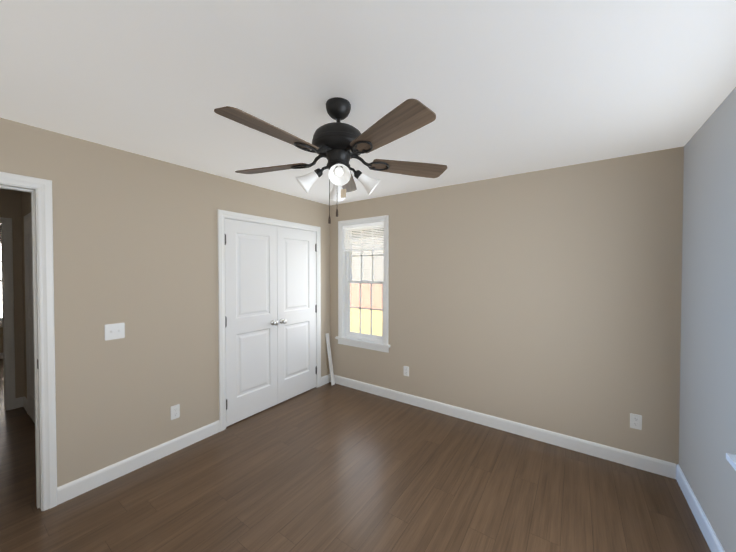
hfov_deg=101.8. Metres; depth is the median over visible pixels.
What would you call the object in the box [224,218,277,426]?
closet door
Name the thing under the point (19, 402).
baseboard
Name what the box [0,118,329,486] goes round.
wall
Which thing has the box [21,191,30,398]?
wall
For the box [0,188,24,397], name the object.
wall
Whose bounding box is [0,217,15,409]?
door frame
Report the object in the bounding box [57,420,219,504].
baseboard
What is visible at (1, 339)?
wall
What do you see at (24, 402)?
baseboard
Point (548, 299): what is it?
wall
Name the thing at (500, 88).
ceiling
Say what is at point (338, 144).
fan
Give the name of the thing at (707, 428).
wall
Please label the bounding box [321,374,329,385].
baseboard
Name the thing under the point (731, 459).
window sill
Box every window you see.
[335,215,389,352]
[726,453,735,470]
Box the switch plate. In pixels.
[105,323,124,340]
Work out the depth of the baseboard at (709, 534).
1.80 m
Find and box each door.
[25,220,34,422]
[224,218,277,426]
[277,226,316,403]
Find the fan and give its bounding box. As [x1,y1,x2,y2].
[214,97,446,223]
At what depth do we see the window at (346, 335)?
3.89 m
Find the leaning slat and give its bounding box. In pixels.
[325,333,334,384]
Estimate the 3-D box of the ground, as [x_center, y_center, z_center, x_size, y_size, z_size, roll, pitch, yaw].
[-2.688,1.943,1.057,80.000,0.150,80.000,1,1,35]
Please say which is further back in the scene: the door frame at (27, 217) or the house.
the house
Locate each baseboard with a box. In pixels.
[16,397,23,407]
[23,396,26,411]
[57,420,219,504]
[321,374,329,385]
[330,375,675,478]
[676,464,724,551]
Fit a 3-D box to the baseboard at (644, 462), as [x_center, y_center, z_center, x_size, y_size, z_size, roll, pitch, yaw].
[0.879,1.429,3.179,3.402,0.110,0.014,1,1,35]
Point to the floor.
(329, 467)
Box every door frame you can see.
[0,172,56,510]
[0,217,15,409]
[24,212,30,414]
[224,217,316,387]
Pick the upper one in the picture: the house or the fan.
the fan
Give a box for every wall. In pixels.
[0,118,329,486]
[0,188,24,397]
[0,225,2,352]
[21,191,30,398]
[330,146,683,464]
[679,87,735,551]
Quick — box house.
[350,228,383,310]
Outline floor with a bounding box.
[0,359,710,551]
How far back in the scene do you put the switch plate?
2.20 m
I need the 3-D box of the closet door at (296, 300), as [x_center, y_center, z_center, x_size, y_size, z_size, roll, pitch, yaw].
[-0.842,0.447,3.664,0.104,2.034,0.624,1,1,35]
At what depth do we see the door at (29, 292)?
3.08 m
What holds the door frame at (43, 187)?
attached to the wall at (135, 243)
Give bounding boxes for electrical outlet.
[170,404,179,419]
[404,366,408,376]
[630,413,641,429]
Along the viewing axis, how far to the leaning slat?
4.05 m
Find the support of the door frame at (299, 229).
in the wall at (135, 243)
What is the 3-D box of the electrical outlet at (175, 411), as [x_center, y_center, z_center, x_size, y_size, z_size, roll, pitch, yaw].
[-1.641,1.159,2.546,0.009,0.115,0.070,1,1,35]
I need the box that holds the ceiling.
[0,0,735,204]
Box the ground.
[351,308,381,335]

